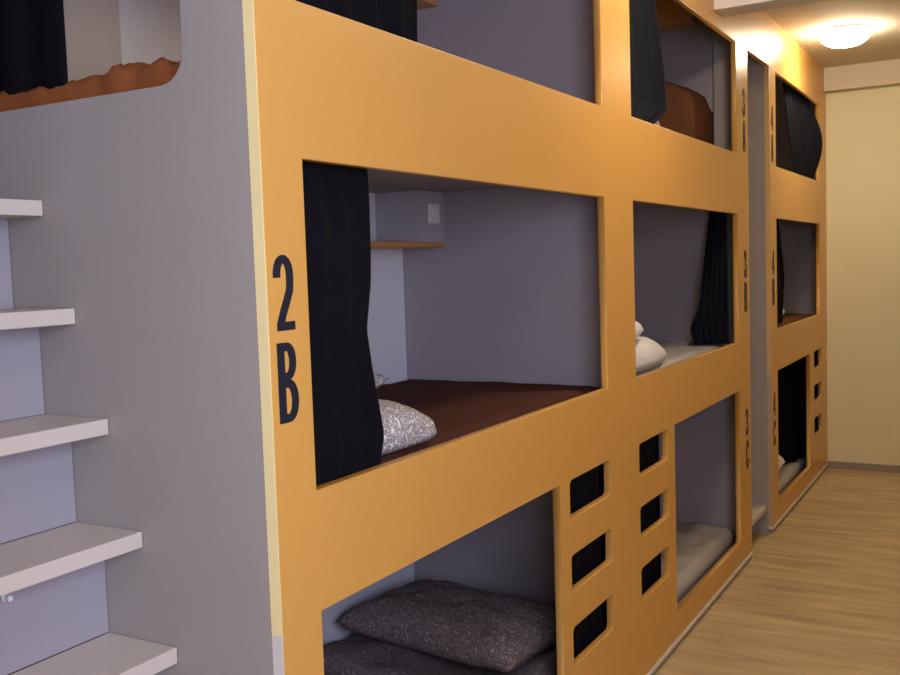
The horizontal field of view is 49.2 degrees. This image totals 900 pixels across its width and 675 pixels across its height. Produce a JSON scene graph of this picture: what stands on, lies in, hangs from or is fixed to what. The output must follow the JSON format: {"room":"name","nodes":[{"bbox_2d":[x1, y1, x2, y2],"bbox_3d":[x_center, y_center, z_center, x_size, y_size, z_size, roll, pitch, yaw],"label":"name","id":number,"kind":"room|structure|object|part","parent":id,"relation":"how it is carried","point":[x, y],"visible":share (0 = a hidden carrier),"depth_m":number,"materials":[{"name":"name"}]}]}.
{"room":"dormitory","nodes":[
{"label":"dormitory","id":0,"kind":"room"},
{"bbox_2d":[682,0,825,107],"bbox_3d":[1.037,-1.573,4.268,0.026,0.284,7.122,0,5,30],"label":"wall","id":1,"kind":"structure","parent":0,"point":[765,41],"depth_m":5.66,"materials":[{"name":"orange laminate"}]},
{"bbox_2d":[655,468,899,674],"bbox_3d":[0.747,1.477,2.667,3.200,0.100,10.862,0,5,30],"label":"floor","id":2,"kind":"structure","parent":0,"point":[819,593],"depth_m":4.72,"materials":[{"name":"brown wood"}]},
{"bbox_2d":[0,198,176,674],"bbox_3d":[-0.896,0.633,1.840,0.886,1.810,0.658,0,5,30],"label":"staircase","id":3,"kind":"structure","parent":2,"relation":"on","point":[53,597],"depth_m":2.03,"materials":[{"name":"white wood"}]},
{"bbox_3d":[-0.855,0.505,1.904,0.021,0.018,0.018,0,5,30],"label":"knob","id":4,"kind":"part","parent":3,"relation":"part of","materials":[{"name":"white plastic"}]},
{"bbox_2d":[0,0,752,674],"bbox_3d":[0.222,-0.144,3.779,0.944,3.006,3.925,0,5,30],"label":"bunk bed","id":5,"kind":"object","parent":2,"relation":"on","point":[523,223],"visible":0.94,"depth_m":2.44,"materials":[{"name":"orange laminate"}]},
{"bbox_2d":[0,0,67,94],"bbox_3d":[-0.984,-0.990,2.178,0.341,0.898,0.028,0,5,30],"label":"curtain","id":6,"kind":"object","parent":5,"relation":"hanging from","point":[33,53],"visible":0.98,"depth_m":2.18,"materials":[{"name":"black fabric"}]},
{"bbox_2d":[0,57,180,111],"bbox_3d":[-0.306,-0.586,2.902,0.823,0.137,1.891,0,5,30],"label":"blanket","id":7,"kind":"object","parent":5,"relation":"on","point":[138,75],"visible":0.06,"depth_m":2.06,"materials":[{"name":"orange fabric"}]},
{"bbox_3d":[-0.755,0.010,2.095,0.914,3.006,0.018,0,5,30],"label":"panel","id":8,"kind":"part","parent":5,"relation":"part of","materials":[{"name":"grey laminate"}]},
{"bbox_3d":[-0.179,-0.148,4.006,0.017,3.005,3.884,0,5,30],"label":"panel","id":9,"kind":"part","parent":5,"relation":"part of","materials":[{"name":"white laminate"}]},
{"bbox_2d":[302,161,383,485],"bbox_3d":[-0.251,-0.053,2.098,0.031,0.738,0.311,1,5,31],"label":"curtain","id":10,"kind":"object","parent":5,"relation":"hanging from","point":[347,419],"visible":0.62,"depth_m":2.12,"materials":[{"name":"black fabric"}]},
{"bbox_2d":[296,0,416,41],"bbox_3d":[-0.218,-1.024,2.145,0.036,0.875,0.599,0,5,30],"label":"curtain","id":11,"kind":"object","parent":5,"relation":"hanging from","point":[396,17],"visible":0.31,"depth_m":2.28,"materials":[{"name":"black fabric"}]},
{"bbox_2d":[371,241,444,248],"bbox_3d":[-0.258,-0.342,3.643,0.199,0.020,0.620,0,5,30],"label":"shelf","id":12,"kind":"object","parent":5,"relation":"attached to","point":[374,244],"depth_m":3.68,"materials":[{"name":"orange wood"}]},
{"bbox_2d":[417,0,436,9],"bbox_3d":[-0.288,-1.264,3.576,0.199,0.020,0.620,0,5,30],"label":"shelf","id":13,"kind":"object","parent":5,"relation":"attached to","point":[421,4],"depth_m":3.78,"materials":[{"name":"orange wood"}]},
{"bbox_2d":[428,204,439,223],"bbox_3d":[-0.062,-0.475,3.777,0.009,0.075,0.075,0,5,30],"label":"socket","id":14,"kind":"object","parent":5,"relation":"attached to","point":[433,209],"depth_m":3.77,"materials":[{"name":"white plastic"}]},
{"bbox_3d":[0.622,-0.020,3.563,0.026,2.680,3.924,0,5,30],"label":"panel","id":15,"kind":"part","parent":5,"relation":"part of","materials":[{"name":"orange laminate"}]},
{"bbox_2d":[570,463,606,658],"bbox_3d":[0.467,0.788,3.375,0.032,0.806,0.480,0,5,30],"label":"curtain","id":16,"kind":"object","parent":5,"relation":"hanging from","point":[587,487],"visible":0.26,"depth_m":3.39,"materials":[{"name":"black fabric"}]},
{"bbox_2d":[629,0,666,123],"bbox_3d":[0.742,-1.225,3.827,0.037,0.781,0.652,0,5,30],"label":"curtain","id":17,"kind":"object","parent":5,"relation":"hanging from","point":[647,74],"visible":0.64,"depth_m":3.88,"materials":[{"name":"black fabric"}]},
{"bbox_2d":[639,434,660,594],"bbox_3d":[0.758,0.740,3.889,0.031,0.803,0.464,0,5,30],"label":"curtain","id":18,"kind":"object","parent":5,"relation":"hanging from","point":[648,449],"visible":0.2,"depth_m":3.98,"materials":[{"name":"black fabric"}]},
{"bbox_2d":[655,0,691,21],"bbox_3d":[0.970,-1.724,5.272,0.660,0.110,0.020,0,5,30],"label":"shelf","id":19,"kind":"object","parent":5,"relation":"attached to","point":[667,10],"depth_m":5.15,"materials":[{"name":"orange wood"}]},
{"bbox_2d":[658,17,699,32],"bbox_3d":[1.007,-1.665,5.340,0.660,0.020,0.164,0,5,30],"label":"shelf","id":20,"kind":"object","parent":5,"relation":"attached to","point":[666,24],"depth_m":5.20,"materials":[{"name":"orange wood"}]},
{"bbox_2d":[636,342,727,375],"bbox_3d":[0.688,0.171,4.658,0.823,0.159,1.927,0,5,30],"label":"mattress","id":21,"kind":"object","parent":5,"relation":"on","point":[676,352],"visible":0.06,"depth_m":4.89,"materials":[{"name":"white fabric"}]},
{"bbox_2d":[635,336,666,372],"bbox_3d":[0.612,0.065,4.127,0.451,0.138,0.800,0,5,30],"label":"pillow","id":22,"kind":"object","parent":21,"relation":"on","point":[649,354],"visible":0.13,"depth_m":4.08,"materials":[{"name":"white fabric"}]},
{"bbox_2d":[635,321,643,337],"bbox_3d":[0.540,-0.027,3.998,0.438,0.109,0.543,0,5,28],"label":"pillow","id":23,"kind":"object","parent":22,"relation":"on","point":[638,327],"visible":0.02,"depth_m":3.98,"materials":[{"name":"white fabric"}]},
{"bbox_3d":[1.173,-0.299,5.476,0.914,3.006,0.018,0,5,30],"label":"panel","id":24,"kind":"part","parent":5,"relation":"part of","materials":[{"name":"grey laminate"}]},
{"bbox_2d":[661,523,734,601],"bbox_3d":[0.719,1.135,4.728,0.823,0.114,1.927,0,5,30],"label":"mattress","id":25,"kind":"object","parent":5,"relation":"on","point":[699,546],"visible":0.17,"depth_m":5.00,"materials":[{"name":"white fabric"}]},
{"bbox_2d":[691,211,728,344],"bbox_3d":[1.336,-0.332,5.146,0.184,0.727,0.219,-3,4,-11],"label":"curtain","id":26,"kind":"object","parent":5,"relation":"hanging from","point":[710,324],"visible":0.98,"depth_m":5.11,"materials":[{"name":"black fabric"}]},
{"bbox_3d":[1.455,-1.239,5.203,0.110,0.778,0.026,0,5,30],"label":"corner post","id":27,"kind":"part","parent":5,"relation":"part of","materials":[{"name":"grey laminate"}]},
{"bbox_3d":[-0.276,0.337,2.969,0.823,0.136,1.891,0,5,30],"label":"mattress","id":28,"kind":"object","parent":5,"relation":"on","visible":0},
{"bbox_2d":[376,379,600,463],"bbox_3d":[-0.220,0.243,3.065,0.836,0.032,1.653,0,5,30],"label":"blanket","id":29,"kind":"object","parent":28,"relation":"on","point":[456,409],"visible":0.34,"depth_m":3.26,"materials":[{"name":"brown fabric"}]},
{"bbox_2d":[374,373,387,388],"bbox_3d":[-0.520,0.193,2.948,0.439,0.170,0.559,1,5,35],"label":"pillow","id":30,"kind":"object","parent":29,"relation":"on","point":[380,380],"visible":0.02,"depth_m":3.02,"materials":[{"name":"fabric"}]},
{"bbox_2d":[378,399,437,454],"bbox_3d":[-0.377,0.221,2.372,0.438,0.122,0.698,1,5,34],"label":"pillow","id":31,"kind":"object","parent":29,"relation":"on","point":[404,426],"visible":0.12,"depth_m":2.41,"materials":[{"name":"fabric"}]},
{"bbox_3d":[-0.245,1.294,3.038,0.823,0.106,1.891,0,5,30],"label":"mattress","id":32,"kind":"object","parent":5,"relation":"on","visible":0},
{"bbox_3d":[-0.003,1.164,3.458,0.810,0.078,0.900,0,5,30],"label":"duvet","id":33,"kind":"object","parent":32,"relation":"on","visible":0},
{"bbox_2d":[323,633,556,674],"bbox_3d":[0.031,1.081,3.500,0.805,0.080,0.780,0,5,30],"label":"duvet","id":34,"kind":"object","parent":33,"relation":"on","point":[357,654],"visible":0.2,"depth_m":3.30,"materials":[{"name":"grey fabric"}]},
{"bbox_2d":[336,579,555,672],"bbox_3d":[0.029,0.993,3.470,0.760,0.156,0.460,1,5,38],"label":"pillow","id":35,"kind":"object","parent":34,"relation":"on","point":[450,620],"visible":0.98,"depth_m":3.33,"materials":[{"name":"fabric"}]},
{"bbox_3d":[0.658,-0.725,4.593,0.823,0.106,1.927,0,5,30],"label":"mattress","id":36,"kind":"object","parent":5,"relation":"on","visible":0},
{"bbox_2d":[658,81,712,144],"bbox_3d":[1.110,-1.127,5.175,0.450,0.590,0.375,0,5,30],"label":"folded blanket","id":37,"kind":"object","parent":36,"relation":"on","point":[688,113],"visible":0.22,"depth_m":4.96,"materials":[{"name":"brown fabric"}]},
{"bbox_2d":[751,465,766,525],"bbox_3d":[1.337,0.275,5.756,0.886,1.810,0.531,0,5,30],"label":"staircase","id":38,"kind":"structure","parent":2,"relation":"on","point":[758,510],"depth_m":5.71,"materials":[{"name":"white wood"}]},
{"bbox_2d":[747,54,827,532],"bbox_3d":[1.950,-0.421,6.807,0.944,3.006,2.002,0,5,30],"label":"bunk bed","id":39,"kind":"object","parent":2,"relation":"on","point":[798,202],"visible":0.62,"depth_m":6.00,"materials":[{"name":"orange laminate"}]},
{"bbox_3d":[1.447,-0.343,5.956,0.914,3.006,0.018,0,5,30],"label":"panel","id":40,"kind":"part","parent":39,"relation":"part of","materials":[{"name":"grey laminate"}]},
{"bbox_2d":[776,219,783,323],"bbox_3d":[1.994,-0.431,6.044,0.040,0.704,0.604,0,5,30],"label":"curtain","id":41,"kind":"object","parent":39,"relation":"hanging from","point":[780,266],"visible":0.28,"depth_m":6.19,"materials":[{"name":"black fabric"}]},
{"bbox_2d":[779,455,806,493],"bbox_3d":[1.970,0.951,6.920,0.823,0.082,1.938,0,5,30],"label":"mattress","id":42,"kind":"object","parent":39,"relation":"on","point":[788,472],"visible":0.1,"depth_m":6.82,"materials":[{"name":"white fabric"}]},
{"bbox_2d":[778,454,785,469],"bbox_3d":[1.907,0.827,6.391,0.420,0.248,0.600,0,5,30],"label":"pillow","id":43,"kind":"object","parent":42,"relation":"on","point":[781,461],"visible":0.02,"depth_m":6.46,"materials":[{"name":"white fabric"}]},
{"bbox_2d":[777,313,811,327],"bbox_3d":[1.937,-0.035,6.849,0.823,0.171,1.938,0,5,30],"label":"mattress","id":44,"kind":"object","parent":39,"relation":"on","point":[788,318],"visible":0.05,"depth_m":7.03,"materials":[{"name":"brown fabric"}]},
{"bbox_3d":[2.425,-0.499,7.672,0.914,3.006,0.018,0,5,30],"label":"panel","id":45,"kind":"part","parent":39,"relation":"part of","materials":[{"name":"grey laminate"}]},
{"bbox_2d":[778,350,817,463],"bbox_3d":[2.487,0.462,7.087,0.931,0.826,0.108,-6,6,-45],"label":"curtain","id":46,"kind":"object","parent":39,"relation":"hanging from","point":[792,377],"visible":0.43,"depth_m":6.98,"materials":[{"name":"black fabric"}]},
{"bbox_3d":[2.349,-0.297,6.591,0.026,2.680,2.001,0,5,30],"label":"panel","id":47,"kind":"part","parent":39,"relation":"part of","materials":[{"name":"orange laminate"}]},
{"bbox_2d":[782,81,822,178],"bbox_3d":[2.332,-1.446,6.641,0.100,0.851,1.066,1,5,34],"label":"curtain","id":48,"kind":"object","parent":39,"relation":"hanging from","point":[805,135],"visible":0.7,"depth_m":6.78,"materials":[{"name":"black fabric"}]},
{"bbox_2d":[655,0,899,75],"bbox_3d":[0.645,-1.620,2.442,3.200,0.100,10.862,0,5,30],"label":"ceiling","id":49,"kind":"structure","parent":0,"point":[803,23],"depth_m":5.91,"materials":[{"name":"paint"}]},
{"bbox_2d":[714,0,830,16],"bbox_3d":[2.158,-1.634,4.137,2.050,0.217,0.166,0,5,30],"label":"trim","id":50,"kind":"structure","parent":49,"relation":"attached to","point":[725,8],"depth_m":4.55,"materials":[{"name":"paint"}]},
{"bbox_2d":[819,24,870,47],"bbox_3d":[2.425,-1.838,6.037,0.292,0.102,0.292,0,5,30],"label":"ceiling light","id":51,"kind":"object","parent":49,"relation":"attached to","point":[842,36],"visible":1,"depth_m":5.94,"materials":[{"name":"white plastic"}]},
{"bbox_2d":[826,85,899,467],"bbox_3d":[3.354,-0.497,7.214,3.200,3.007,0.100,0,5,30],"label":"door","id":52,"kind":"structure","parent":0,"point":[863,125],"depth_m":7.32,"materials":[{"name":"beige paint"}]},
{"bbox_2d":[824,59,899,92],"bbox_3d":[3.674,-1.900,6.794,2.050,0.169,0.090,0,5,30],"label":"trim","id":53,"kind":"structure","parent":52,"relation":"attached to","point":[887,72],"depth_m":7.13,"materials":[{"name":"paint"}]},
{"bbox_2d":[828,461,899,472],"bbox_3d":[3.788,0.982,7.037,2.048,0.055,0.012,0,5,30],"label":"baseboard","id":54,"kind":"structure","parent":52,"relation":"attached to","point":[831,464],"depth_m":7.41,"materials":[{"name":"beige wood"}]}
]}

